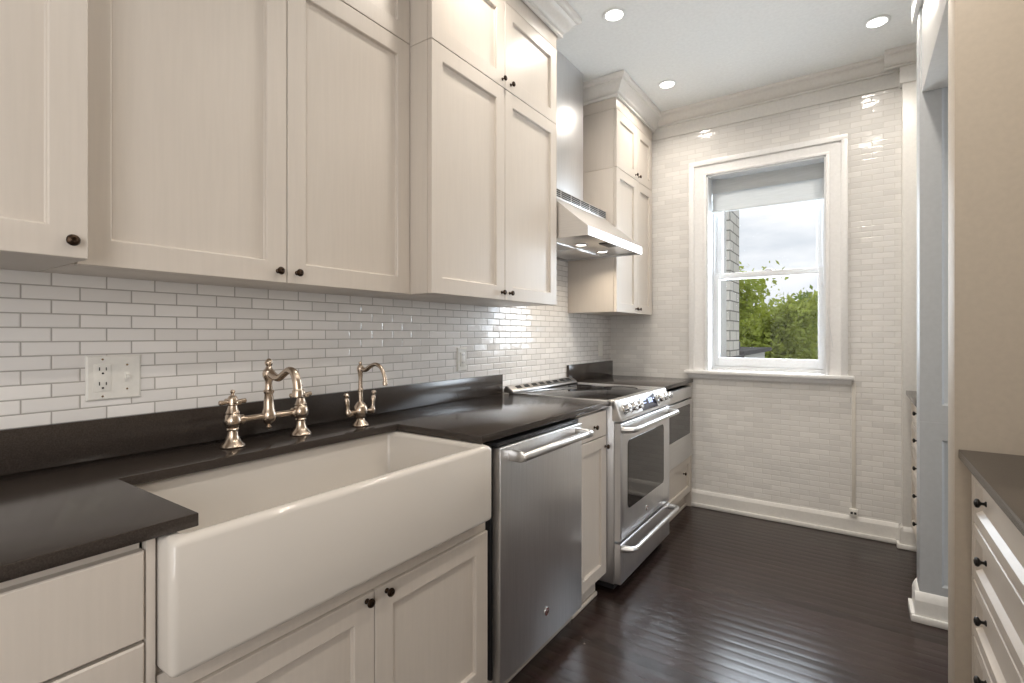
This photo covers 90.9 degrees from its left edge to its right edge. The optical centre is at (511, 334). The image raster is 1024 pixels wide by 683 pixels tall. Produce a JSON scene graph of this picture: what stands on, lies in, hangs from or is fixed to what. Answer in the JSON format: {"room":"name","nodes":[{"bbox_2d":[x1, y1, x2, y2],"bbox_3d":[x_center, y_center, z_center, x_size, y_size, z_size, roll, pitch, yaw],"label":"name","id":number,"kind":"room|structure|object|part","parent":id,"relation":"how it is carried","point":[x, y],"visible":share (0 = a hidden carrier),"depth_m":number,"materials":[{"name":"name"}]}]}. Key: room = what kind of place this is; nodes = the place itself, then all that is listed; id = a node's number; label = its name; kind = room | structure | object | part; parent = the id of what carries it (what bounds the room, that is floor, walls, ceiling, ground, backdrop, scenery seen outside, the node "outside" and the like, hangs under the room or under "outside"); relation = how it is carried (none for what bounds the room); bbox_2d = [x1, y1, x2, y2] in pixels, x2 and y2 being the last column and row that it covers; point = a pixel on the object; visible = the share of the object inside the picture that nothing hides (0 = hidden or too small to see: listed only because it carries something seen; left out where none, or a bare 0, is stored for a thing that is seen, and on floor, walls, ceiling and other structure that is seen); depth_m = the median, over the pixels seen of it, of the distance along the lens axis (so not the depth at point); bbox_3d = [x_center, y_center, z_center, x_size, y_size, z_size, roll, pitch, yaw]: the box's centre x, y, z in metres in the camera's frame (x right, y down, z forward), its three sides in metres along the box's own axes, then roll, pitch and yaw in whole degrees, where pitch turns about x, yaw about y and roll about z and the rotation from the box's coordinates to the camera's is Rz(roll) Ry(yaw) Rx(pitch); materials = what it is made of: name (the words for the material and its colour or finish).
{"room":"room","nodes":[
{"label":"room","id":0,"kind":"room"},
{"bbox_2d":[0,259,610,428],"bbox_3d":[-1.009,-0.198,1.500,0.120,2.865,6.775,0,0,34],"label":"wall","id":1,"kind":"structure","parent":0,"point":[197,344],"depth_m":1.59,"materials":[{"name":"white tile"}]},
{"bbox_2d":[0,0,87,271],"bbox_3d":[-1.203,-0.889,0.713,0.444,1.479,1.059,0,0,34],"label":"upper cabinet","id":2,"kind":"object","parent":1,"relation":"attached to","point":[44,43],"visible":1,"depth_m":0.95,"materials":[{"name":"beige paint"}]},
{"bbox_3d":[-0.848,-0.182,0.972,0.022,0.022,0.022,0,0,34],"label":"knob","id":3,"kind":"part","parent":2,"relation":"part of","materials":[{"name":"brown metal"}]},
{"bbox_2d":[85,354,140,401],"bbox_3d":[-1.043,0.112,1.325,0.020,0.116,0.119,0,0,34],"label":"outlet plate","id":4,"kind":"object","parent":1,"relation":"attached to","point":[107,377],"visible":1,"depth_m":1.32,"materials":[{"name":"white plastic"}]},
{"bbox_2d":[94,364,110,391],"bbox_3d":[-1.060,0.112,1.305,0.002,0.070,0.037,0,0,34],"label":"receptacle","id":5,"kind":"object","parent":4,"relation":"attached to","point":[102,372],"depth_m":1.30,"materials":[{"name":"white plastic"}]},
{"bbox_2d":[125,372,129,381],"bbox_3d":[-1.025,0.112,1.346,0.013,0.026,0.012,0,0,34],"label":"toggle switch","id":6,"kind":"object","parent":4,"relation":"attached to","point":[127,374],"depth_m":1.35,"materials":[{"name":"white plastic"}]},
{"bbox_2d":[38,0,409,296],"bbox_3d":[-0.720,-0.889,1.512,0.339,1.479,0.973,0,0,34],"label":"upper cabinet","id":7,"kind":"object","parent":1,"relation":"attached to","point":[256,144],"visible":1,"depth_m":1.39,"materials":[{"name":"beige paint"}]},
{"bbox_3d":[-0.796,-0.611,1.271,0.020,0.922,0.476,0,0,34],"label":"door","id":8,"kind":"part","parent":7,"relation":"part of","materials":[{"name":"beige paint"}]},
{"bbox_3d":[-0.659,-0.182,1.433,0.022,0.022,0.022,0,0,34],"label":"knob","id":9,"kind":"part","parent":7,"relation":"part of","materials":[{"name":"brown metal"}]},
{"bbox_3d":[-0.626,-0.182,1.482,0.022,0.022,0.022,0,0,34],"label":"knob","id":10,"kind":"part","parent":7,"relation":"part of","materials":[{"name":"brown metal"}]},
{"bbox_3d":[-0.523,-0.611,1.670,0.020,0.922,0.484,0,0,34],"label":"door","id":11,"kind":"part","parent":7,"relation":"part of","materials":[{"name":"beige paint"}]},
{"bbox_3d":[-0.523,-1.261,1.670,0.020,0.372,0.484,0,0,34],"label":"door","id":12,"kind":"part","parent":7,"relation":"part of","materials":[{"name":"beige paint"}]},
{"bbox_2d":[457,347,466,370],"bbox_3d":[-0.247,0.122,2.497,0.011,0.116,0.071,0,0,34],"label":"outlet plate","id":13,"kind":"object","parent":1,"relation":"attached to","point":[461,352],"visible":1,"depth_m":2.49,"materials":[{"name":"white plastic"}]},
{"bbox_2d":[460,352,464,366],"bbox_3d":[-0.244,0.122,2.495,0.004,0.070,0.035,0,0,34],"label":"receptacle","id":14,"kind":"object","parent":13,"relation":"attached to","point":[462,354],"depth_m":2.49,"materials":[{"name":"white plastic"}]},
{"bbox_2d":[371,0,581,306],"bbox_3d":[-0.136,-0.889,2.269,0.448,1.479,1.106,0,0,34],"label":"upper cabinet","id":15,"kind":"object","parent":1,"relation":"attached to","point":[483,73],"visible":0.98,"depth_m":2.08,"materials":[{"name":"beige paint"}]},
{"bbox_3d":[-0.168,-1.258,2.002,0.020,0.378,0.455,0,0,34],"label":"door","id":16,"kind":"part","parent":15,"relation":"part of","materials":[{"name":"beige paint"}]},
{"bbox_3d":[-0.168,-0.608,2.002,0.020,0.916,0.455,0,0,34],"label":"door","id":17,"kind":"part","parent":15,"relation":"part of","materials":[{"name":"beige paint"}]},
{"bbox_3d":[0.091,-0.608,2.380,0.020,0.916,0.454,0,0,34],"label":"door","id":18,"kind":"part","parent":15,"relation":"part of","materials":[{"name":"beige paint"}]},
{"bbox_3d":[0.091,-1.258,2.380,0.020,0.378,0.454,0,0,34],"label":"door","id":19,"kind":"part","parent":15,"relation":"part of","materials":[{"name":"beige paint"}]},
{"bbox_3d":[-0.136,-1.574,2.269,0.448,0.110,1.106,0,0,34],"label":"crown","id":20,"kind":"part","parent":15,"relation":"part of","materials":[{"name":"white paint"}]},
{"bbox_2d":[556,49,641,261],"bbox_3d":[0.368,-1.060,2.932,0.527,1.136,0.750,0,0,34],"label":"range hood","id":21,"kind":"object","parent":1,"relation":"attached to","point":[584,232],"visible":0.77,"depth_m":2.95,"materials":[{"name":"metal"}]},
{"bbox_2d":[557,188,605,219],"bbox_3d":[0.271,-0.756,2.992,0.298,0.053,0.740,0,0,34],"label":"vent","id":22,"kind":"object","parent":21,"relation":"attached to","point":[563,196],"depth_m":2.91,"materials":[{"name":"metal"}]},
{"bbox_3d":[0.367,-0.508,2.933,0.498,0.008,0.718,0,0,34],"label":"underside panel","id":23,"kind":"part","parent":21,"relation":"part of","materials":[{"name":"metal"}]},
{"bbox_2d":[598,341,602,355],"bbox_3d":[0.676,0.105,3.846,0.009,0.116,0.070,0,0,34],"label":"outlet plate","id":24,"kind":"object","parent":1,"relation":"attached to","point":[600,343],"visible":1,"depth_m":3.83,"materials":[{"name":"white plastic"}]},
{"bbox_2d":[568,70,661,315],"bbox_3d":[0.734,-0.888,3.549,0.436,1.482,0.793,0,0,34],"label":"upper cabinet","id":25,"kind":"object","parent":1,"relation":"attached to","point":[620,120],"visible":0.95,"depth_m":3.34,"materials":[{"name":"beige paint"}]},
{"bbox_3d":[0.733,-1.574,3.547,0.436,0.110,0.789,0,0,34],"label":"crown","id":26,"kind":"part","parent":25,"relation":"part of","materials":[{"name":"white paint"}]},
{"bbox_3d":[0.763,-1.262,3.376,0.020,0.370,0.364,0,0,34],"label":"door","id":27,"kind":"part","parent":25,"relation":"part of","materials":[{"name":"beige paint"}]},
{"bbox_3d":[0.763,-0.610,3.376,0.020,0.926,0.364,0,0,34],"label":"door","id":28,"kind":"part","parent":25,"relation":"part of","materials":[{"name":"beige paint"}]},
{"bbox_3d":[0.955,-1.262,3.655,0.020,0.370,0.306,0,0,34],"label":"door","id":29,"kind":"part","parent":25,"relation":"part of","materials":[{"name":"beige paint"}]},
{"bbox_3d":[0.955,-0.610,3.655,0.020,0.926,0.306,0,0,34],"label":"door","id":30,"kind":"part","parent":25,"relation":"part of","materials":[{"name":"beige paint"}]},
{"bbox_2d":[508,506,947,682],"bbox_3d":[0.497,1.285,0.469,3.770,0.100,6.775,0,0,34],"label":"floor","id":31,"kind":"structure","parent":0,"point":[725,597],"depth_m":2.19,"materials":[{"name":"brown wood"}]},
{"bbox_2d":[0,538,154,682],"bbox_3d":[-1.140,0.790,0.640,0.628,0.887,0.968,0,0,34],"label":"base cabinet","id":32,"kind":"object","parent":31,"relation":"on","point":[91,619],"visible":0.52,"depth_m":0.78,"materials":[{"name":"beige paint"}]},
{"bbox_3d":[-0.891,0.662,0.465,0.020,0.286,0.940,0,0,34],"label":"drawer","id":33,"kind":"part","parent":32,"relation":"part of","materials":[{"name":"beige paint"}]},
{"bbox_2d":[0,374,608,582],"bbox_3d":[-0.617,0.280,1.396,0.642,0.128,2.886,0,0,34],"label":"countertop","id":34,"kind":"structure","parent":32,"relation":"on","point":[68,492],"depth_m":1.30,"materials":[{"name":"stone"}]},
{"bbox_2d":[218,358,311,448],"bbox_3d":[-0.724,0.196,1.527,0.231,0.248,0.226,0,0,-7],"label":"bridge faucet","id":35,"kind":"object","parent":34,"relation":"on","point":[232,420],"visible":1,"depth_m":1.49,"materials":[{"name":"silver metal"}]},
{"bbox_3d":[-0.797,0.179,1.438,0.060,0.046,0.060,0,0,-11],"label":"cross handle","id":36,"kind":"part","parent":35,"relation":"part of","materials":[{"name":"silver metal"}]},
{"bbox_3d":[-0.665,0.136,1.478,0.158,0.087,0.030,0,0,34],"label":"spout","id":37,"kind":"part","parent":35,"relation":"part of","materials":[{"name":"silver metal"}]},
{"bbox_3d":[-0.676,0.179,1.614,0.060,0.046,0.060,0,0,-11],"label":"cross handle","id":38,"kind":"part","parent":35,"relation":"part of","materials":[{"name":"silver metal"}]},
{"bbox_2d":[134,431,490,677],"bbox_3d":[-0.510,0.465,1.347,0.475,0.236,0.902,0,0,34],"label":"farmhouse sink","id":39,"kind":"object","parent":34,"relation":"in","point":[278,538],"visible":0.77,"depth_m":1.16,"materials":[{"name":"beige ceramic"}]},
{"bbox_2d":[344,361,387,426],"bbox_3d":[-0.510,0.206,1.733,0.126,0.227,0.158,0,0,-30],"label":"tap","id":40,"kind":"object","parent":34,"relation":"on","point":[360,410],"visible":1,"depth_m":1.75,"materials":[{"name":"silver metal"}]},
{"bbox_3d":[-0.556,0.242,1.736,0.021,0.083,0.053,0,0,34],"label":"lever","id":41,"kind":"part","parent":40,"relation":"part of","materials":[{"name":"silver metal"}]},
{"bbox_3d":[-0.509,0.242,1.806,0.021,0.083,0.053,0,0,34],"label":"lever","id":42,"kind":"part","parent":40,"relation":"part of","materials":[{"name":"silver metal"}]},
{"bbox_3d":[-0.475,0.133,1.731,0.131,0.076,0.017,0,0,34],"label":"spout","id":43,"kind":"part","parent":40,"relation":"part of","materials":[{"name":"silver metal"}]},
{"bbox_2d":[155,431,486,682],"bbox_3d":[-0.592,0.790,1.420,0.650,0.887,0.936,0,0,34],"label":"base cabinet","id":44,"kind":"object","parent":31,"relation":"on","point":[423,619],"visible":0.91,"depth_m":1.30,"materials":[{"name":"beige paint"}]},
{"bbox_3d":[-0.481,0.880,1.064,0.020,0.490,0.466,0,0,34],"label":"door","id":45,"kind":"part","parent":44,"relation":"part of","materials":[{"name":"beige paint"}]},
{"bbox_3d":[-0.355,0.612,1.258,0.011,0.044,0.933,0,0,34],"label":"rail","id":46,"kind":"part","parent":44,"relation":"part of","materials":[{"name":"beige paint"}]},
{"bbox_3d":[-0.345,0.651,1.224,0.022,0.022,0.022,0,0,34],"label":"knob","id":47,"kind":"part","parent":44,"relation":"part of","materials":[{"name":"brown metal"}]},
{"bbox_3d":[-0.310,0.651,1.276,0.022,0.022,0.022,0,0,34],"label":"knob","id":48,"kind":"part","parent":44,"relation":"part of","materials":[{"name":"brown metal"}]},
{"bbox_3d":[-0.217,0.880,1.449,0.020,0.490,0.462,0,0,34],"label":"door","id":49,"kind":"part","parent":44,"relation":"part of","materials":[{"name":"beige paint"}]},
{"bbox_2d":[487,409,609,682],"bbox_3d":[-0.054,0.790,2.205,0.650,0.887,0.902,0,0,34],"label":"base cabinet","id":50,"kind":"object","parent":31,"relation":"on","point":[593,448],"visible":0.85,"depth_m":2.31,"materials":[{"name":"beige paint"}]},
{"bbox_2d":[483,418,593,682],"bbox_3d":[-0.097,0.758,2.053,0.699,0.798,0.602,0,0,34],"label":"dishwasher","id":51,"kind":"object","parent":50,"relation":"in","point":[534,528],"visible":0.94,"depth_m":1.81,"materials":[{"name":"silver metal"}]},
{"bbox_2d":[483,443,493,680],"bbox_3d":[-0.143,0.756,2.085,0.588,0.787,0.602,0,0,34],"label":"cabinet side panel","id":52,"kind":"object","parent":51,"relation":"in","point":[489,525],"depth_m":1.67,"materials":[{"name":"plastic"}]},
{"bbox_3d":[0.162,0.406,1.880,0.075,0.037,0.510,0,0,34],"label":"handle","id":53,"kind":"part","parent":51,"relation":"part of","materials":[{"name":"metal"}]},
{"bbox_3d":[0.359,0.418,2.291,0.020,0.118,0.291,0,0,34],"label":"drawer","id":54,"kind":"part","parent":50,"relation":"part of","materials":[{"name":"beige paint"}]},
{"bbox_3d":[0.359,0.808,2.291,0.020,0.654,0.291,0,0,34],"label":"door","id":55,"kind":"part","parent":50,"relation":"part of","materials":[{"name":"beige paint"}]},
{"bbox_2d":[504,377,679,588],"bbox_3d":[0.476,0.757,2.860,0.745,0.954,0.761,0,0,34],"label":"range","id":56,"kind":"object","parent":31,"relation":"on","point":[638,516],"visible":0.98,"depth_m":2.58,"materials":[{"name":"metal"}]},
{"bbox_2d":[509,382,662,405],"bbox_3d":[0.446,0.329,2.882,0.609,0.027,0.756,0,0,34],"label":"cooktop","id":57,"kind":"object","parent":56,"relation":"in","point":[616,395],"depth_m":2.81,"materials":[{"name":"metal"}]},
{"bbox_3d":[0.553,0.359,2.427,0.048,0.054,0.054,0,0,34],"label":"control knob","id":58,"kind":"part","parent":56,"relation":"part of","materials":[{"name":"metal"}]},
{"bbox_3d":[0.601,0.359,2.497,0.048,0.054,0.054,0,0,34],"label":"control knob","id":59,"kind":"part","parent":56,"relation":"part of","materials":[{"name":"metal"}]},
{"bbox_3d":[0.645,0.359,2.562,0.048,0.054,0.054,0,0,34],"label":"control knob","id":60,"kind":"part","parent":56,"relation":"part of","materials":[{"name":"metal"}]},
{"bbox_3d":[0.713,1.090,2.699,0.034,0.190,0.746,0,0,34],"label":"warming drawer","id":61,"kind":"part","parent":56,"relation":"part of","materials":[{"name":"metal"}]},
{"bbox_3d":[0.713,0.703,2.699,0.034,0.560,0.746,0,0,34],"label":"oven door","id":62,"kind":"part","parent":56,"relation":"part of","materials":[{"name":"metal"}]},
{"bbox_3d":[0.710,0.365,2.701,0.049,0.099,0.758,0,0,34],"label":"control panel","id":63,"kind":"part","parent":56,"relation":"part of","materials":[{"name":"metal"}]},
{"bbox_3d":[0.755,1.017,2.671,0.072,0.036,0.752,0,0,34],"label":"handle","id":64,"kind":"part","parent":56,"relation":"part of","materials":[{"name":"metal"}]},
{"bbox_3d":[0.755,0.453,2.671,0.072,0.036,0.752,0,0,34],"label":"handle","id":65,"kind":"part","parent":56,"relation":"part of","materials":[{"name":"metal"}]},
{"bbox_3d":[0.840,0.359,2.845,0.048,0.054,0.054,0,0,34],"label":"control knob","id":66,"kind":"part","parent":56,"relation":"part of","materials":[{"name":"metal"}]},
{"bbox_3d":[0.881,0.359,2.905,0.048,0.054,0.054,0,0,34],"label":"control knob","id":67,"kind":"part","parent":56,"relation":"part of","materials":[{"name":"metal"}]},
{"bbox_2d":[667,383,691,521],"bbox_3d":[0.844,0.791,3.515,0.650,0.888,0.714,0,0,34],"label":"base cabinet","id":68,"kind":"object","parent":31,"relation":"on","point":[680,476],"visible":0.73,"depth_m":3.48,"materials":[{"name":"beige paint"}]},
{"bbox_2d":[567,361,692,389],"bbox_3d":[0.840,0.275,3.525,0.638,0.139,0.737,0,0,34],"label":"countertop","id":69,"kind":"structure","parent":68,"relation":"on","point":[601,372],"depth_m":3.56,"materials":[{"name":"stone"}]},
{"bbox_2d":[666,386,691,470],"bbox_3d":[0.854,0.615,3.499,0.594,0.496,0.690,0,0,34],"label":"microwave","id":70,"kind":"object","parent":68,"relation":"in","point":[680,425],"visible":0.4,"depth_m":3.39,"materials":[{"name":"silver metal"}]},
{"bbox_3d":[1.080,0.996,3.343,0.020,0.254,0.693,0,0,34],"label":"drawer","id":71,"kind":"part","parent":68,"relation":"part of","materials":[{"name":"beige paint"}]},
{"bbox_2d":[884,42,916,551],"bbox_3d":[2.471,-0.198,2.758,0.700,2.865,0.164,0,0,34],"label":"pilaster","id":72,"kind":"object","parent":31,"relation":"on","point":[904,57],"visible":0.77,"depth_m":2.91,"materials":[{"name":"white paint"}]},
{"bbox_3d":[2.449,-1.589,2.726,0.700,0.081,0.086,0,0,34],"label":"crown","id":73,"kind":"part","parent":72,"relation":"part of","materials":[{"name":"white paint"}]},
{"bbox_2d":[911,401,916,541],"bbox_3d":[2.302,0.790,2.416,0.584,0.887,0.724,0,0,34],"label":"base cabinet","id":74,"kind":"object","parent":31,"relation":"on","point":[913,407],"visible":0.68,"depth_m":2.76,"materials":[{"name":"beige paint"}]},
{"bbox_2d":[906,391,916,407],"bbox_3d":[2.298,0.332,2.420,0.597,0.024,0.723,0,0,34],"label":"countertop","id":75,"kind":"structure","parent":74,"relation":"on","point":[912,395],"depth_m":2.65,"materials":[{"name":"stone"}]},
{"bbox_3d":[2.079,1.007,2.568,0.020,0.142,0.716,0,0,34],"label":"drawer","id":76,"kind":"part","parent":74,"relation":"part of","materials":[{"name":"beige paint"}]},
{"bbox_3d":[2.079,0.859,2.568,0.020,0.142,0.716,0,0,34],"label":"drawer","id":77,"kind":"part","parent":74,"relation":"part of","materials":[{"name":"beige paint"}]},
{"bbox_3d":[2.079,0.711,2.568,0.020,0.142,0.716,0,0,34],"label":"drawer","id":78,"kind":"part","parent":74,"relation":"part of","materials":[{"name":"beige paint"}]},
{"bbox_3d":[2.079,0.563,2.568,0.020,0.142,0.716,0,0,34],"label":"drawer","id":79,"kind":"part","parent":74,"relation":"part of","materials":[{"name":"beige paint"}]},
{"bbox_3d":[2.079,0.419,2.568,0.020,0.133,0.716,0,0,34],"label":"drawer","id":80,"kind":"part","parent":74,"relation":"part of","materials":[{"name":"beige paint"}]},
{"bbox_2d":[908,6,947,629],"bbox_3d":[2.079,-0.198,2.025,0.758,2.865,0.168,0,0,34],"label":"pier","id":81,"kind":"object","parent":31,"relation":"on","point":[928,605],"visible":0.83,"depth_m":2.15,"materials":[{"name":"grey paint"}]},
{"bbox_3d":[2.014,-0.237,2.010,0.608,2.765,0.012,0,0,34],"label":"pier panel","id":82,"kind":"part","parent":81,"relation":"part of","materials":[{"name":"grey paint"}]},
{"bbox_2d":[971,473,1023,682],"bbox_3d":[0.800,0.791,0.218,0.578,0.888,2.464,0,0,34],"label":"base cabinet","id":83,"kind":"object","parent":31,"relation":"on","point":[997,546],"visible":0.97,"depth_m":1.18,"materials":[{"name":"beige paint"}]},
{"bbox_3d":[1.201,0.890,1.294,0.024,0.024,0.024,0,0,34],"label":"knob","id":84,"kind":"part","parent":83,"relation":"part of","materials":[{"name":"black metal"}]},
{"bbox_3d":[1.201,0.738,1.294,0.024,0.024,0.024,0,0,34],"label":"knob","id":85,"kind":"part","parent":83,"relation":"part of","materials":[{"name":"black metal"}]},
{"bbox_3d":[1.201,0.585,1.294,0.024,0.024,0.024,0,0,34],"label":"knob","id":86,"kind":"part","parent":83,"relation":"part of","materials":[{"name":"black metal"}]},
{"bbox_3d":[1.201,0.433,1.294,0.024,0.024,0.024,0,0,34],"label":"knob","id":87,"kind":"part","parent":83,"relation":"part of","materials":[{"name":"black metal"}]},
{"bbox_3d":[1.007,0.890,0.993,0.020,0.148,0.896,0,0,34],"label":"drawer","id":88,"kind":"part","parent":83,"relation":"part of","materials":[{"name":"beige paint"}]},
{"bbox_2d":[958,449,1023,535],"bbox_3d":[0.789,0.332,0.215,0.594,0.024,2.486,0,0,34],"label":"countertop","id":89,"kind":"structure","parent":83,"relation":"on","point":[1000,475],"depth_m":1.14,"materials":[{"name":"stone"}]},
{"bbox_3d":[1.007,0.738,0.993,0.020,0.148,0.896,0,0,34],"label":"drawer","id":90,"kind":"part","parent":83,"relation":"part of","materials":[{"name":"beige paint"}]},
{"bbox_3d":[1.007,0.433,0.993,0.020,0.144,0.896,0,0,34],"label":"drawer","id":91,"kind":"part","parent":83,"relation":"part of","materials":[{"name":"beige paint"}]},
{"bbox_2d":[556,0,916,111],"bbox_3d":[0.497,-1.680,0.469,3.770,0.100,6.775,0,0,34],"label":"ceiling","id":92,"kind":"structure","parent":0,"point":[712,49],"depth_m":2.78,"materials":[{"name":"paint"}]},
{"bbox_2d":[602,7,625,21],"bbox_3d":[0.520,-1.626,2.565,0.120,0.006,0.120,0,0,34],"label":"recessed light","id":93,"kind":"object","parent":92,"relation":"in","point":[615,14],"visible":1,"depth_m":2.56,"materials":[{"name":"paint"}]},
{"bbox_2d":[658,80,676,88],"bbox_3d":[1.009,-1.626,3.276,0.120,0.006,0.120,0,0,34],"label":"recessed light","id":94,"kind":"object","parent":92,"relation":"in","point":[666,84],"visible":1,"depth_m":3.27,"materials":[{"name":"paint"}]},
{"bbox_2d":[863,15,890,28],"bbox_3d":[1.900,-1.626,2.623,0.120,0.006,0.120,0,0,34],"label":"recessed light","id":95,"kind":"object","parent":92,"relation":"in","point":[878,21],"visible":1,"depth_m":2.62,"materials":[{"name":"paint"}]},
{"bbox_2d":[611,87,901,524],"bbox_3d":[2.326,-0.198,3.140,3.770,2.865,0.300,0,0,34],"label":"wall","id":96,"kind":"structure","parent":0,"point":[788,443],"depth_m":3.25,"materials":[{"name":"white tile"}]},
{"bbox_2d":[684,133,853,384],"bbox_3d":[1.754,-0.465,3.486,1.018,1.549,0.345,0,0,34],"label":"window","id":97,"kind":"structure","parent":96,"relation":"in","point":[706,228],"depth_m":3.39,"materials":[{"name":"white paint"}]},
{"bbox_3d":[1.776,-0.109,3.517,0.697,0.674,0.042,0,0,34],"label":"sash","id":98,"kind":"part","parent":97,"relation":"part of","materials":[{"name":"white paint"}]},
{"bbox_3d":[1.806,-0.762,3.562,0.697,0.714,0.042,0,0,34],"label":"sash","id":99,"kind":"part","parent":97,"relation":"part of","materials":[{"name":"white paint"}]},
{"bbox_2d":[712,162,832,346],"bbox_3d":[1.728,-0.516,3.402,0.749,1.203,0.140,0,0,34],"label":"window shade","id":100,"kind":"object","parent":97,"relation":"attached to","point":[804,183],"visible":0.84,"depth_m":3.45,"materials":[{"name":"fabric"}]},
{"bbox_3d":[1.992,-0.465,3.199,0.027,1.100,0.129,0,0,6],"label":"pull cord","id":101,"kind":"part","parent":100,"relation":"part of","materials":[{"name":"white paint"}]},
{"bbox_2d":[652,56,898,140],"bbox_3d":[1.514,-1.548,3.453,1.836,0.165,0.099,0,0,34],"label":"trim","id":102,"kind":"structure","parent":96,"relation":"attached to","point":[868,76],"depth_m":3.30,"materials":[{"name":"white paint"}]},
{"bbox_2d":[691,489,898,543],"bbox_3d":[1.776,1.176,3.317,1.222,0.118,0.030,0,0,34],"label":"baseboard","id":103,"kind":"structure","parent":96,"relation":"attached to","point":[878,530],"depth_m":3.26,"materials":[{"name":"white paint"}]},
{"bbox_2d":[849,383,857,516],"bbox_3d":[2.099,0.706,3.097,0.042,0.821,0.026,0,0,34],"label":"cable cover","id":104,"kind":"object","parent":96,"relation":"attached to","point":[853,511],"visible":1,"depth_m":3.10,"materials":[{"name":"white plastic"}]},
{"bbox_2d":[912,0,947,91],"bbox_3d":[1.867,-1.337,1.703,0.745,0.587,0.940,0,0,34],"label":"wall","id":105,"kind":"structure","parent":0,"point":[934,12],"depth_m":1.95,"materials":[{"name":"white paint"}]},
{"bbox_2d":[948,0,1023,682],"bbox_3d":[1.575,-0.198,1.260,0.725,2.865,0.122,0,0,34],"label":"wall partition","id":106,"kind":"structure","parent":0,"point":[986,37],"depth_m":1.38,"materials":[{"name":"paint"}]},
{"label":"outside","id":107,"kind":"structure","parent":0,"visible":0},
{"bbox_3d":[33.757,7.335,52.149,120.000,0.200,115.800,0,0,34],"label":"ground","id":108,"kind":"structure","parent":107,"visible":0},
{"bbox_2d":[720,210,743,357],"bbox_3d":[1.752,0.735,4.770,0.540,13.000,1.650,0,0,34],"label":"brick building","id":109,"kind":"structure","parent":108,"relation":"on","point":[729,289],"depth_m":4.93,"materials":[{"name":"brick"}]},
{"bbox_2d":[739,341,771,357],"bbox_3d":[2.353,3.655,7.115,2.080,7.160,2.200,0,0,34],"label":"flat roof","id":110,"kind":"structure","parent":108,"relation":"on","point":[748,352],"depth_m":6.57,"materials":[{"name":"paint"}]},
{"bbox_2d":[739,260,788,338],"bbox_3d":[3.536,2.938,8.931,2.385,8.604,1.968,0,0,34],"label":"tree","id":111,"kind":"object","parent":108,"relation":"on","point":[746,299],"visible":0.2,"depth_m":8.42,"materials":[{"name":"green plant"}]},
{"bbox_2d":[739,289,817,359],"bbox_3d":[5.486,3.130,10.572,2.696,8.221,2.261,0,0,34],"label":"tree","id":112,"kind":"object","parent":108,"relation":"on","point":[793,340],"visible":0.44,"depth_m":10.12,"materials":[{"name":"green plant"}]},
{"bbox_2d":[766,285,817,350],"bbox_3d":[7.500,2.995,12.468,2.474,8.491,2.197,0,0,18],"label":"tree","id":113,"kind":"object","parent":108,"relation":"on","point":[800,297],"visible":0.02,"depth_m":12.20,"materials":[{"name":"green plant"}]}
]}

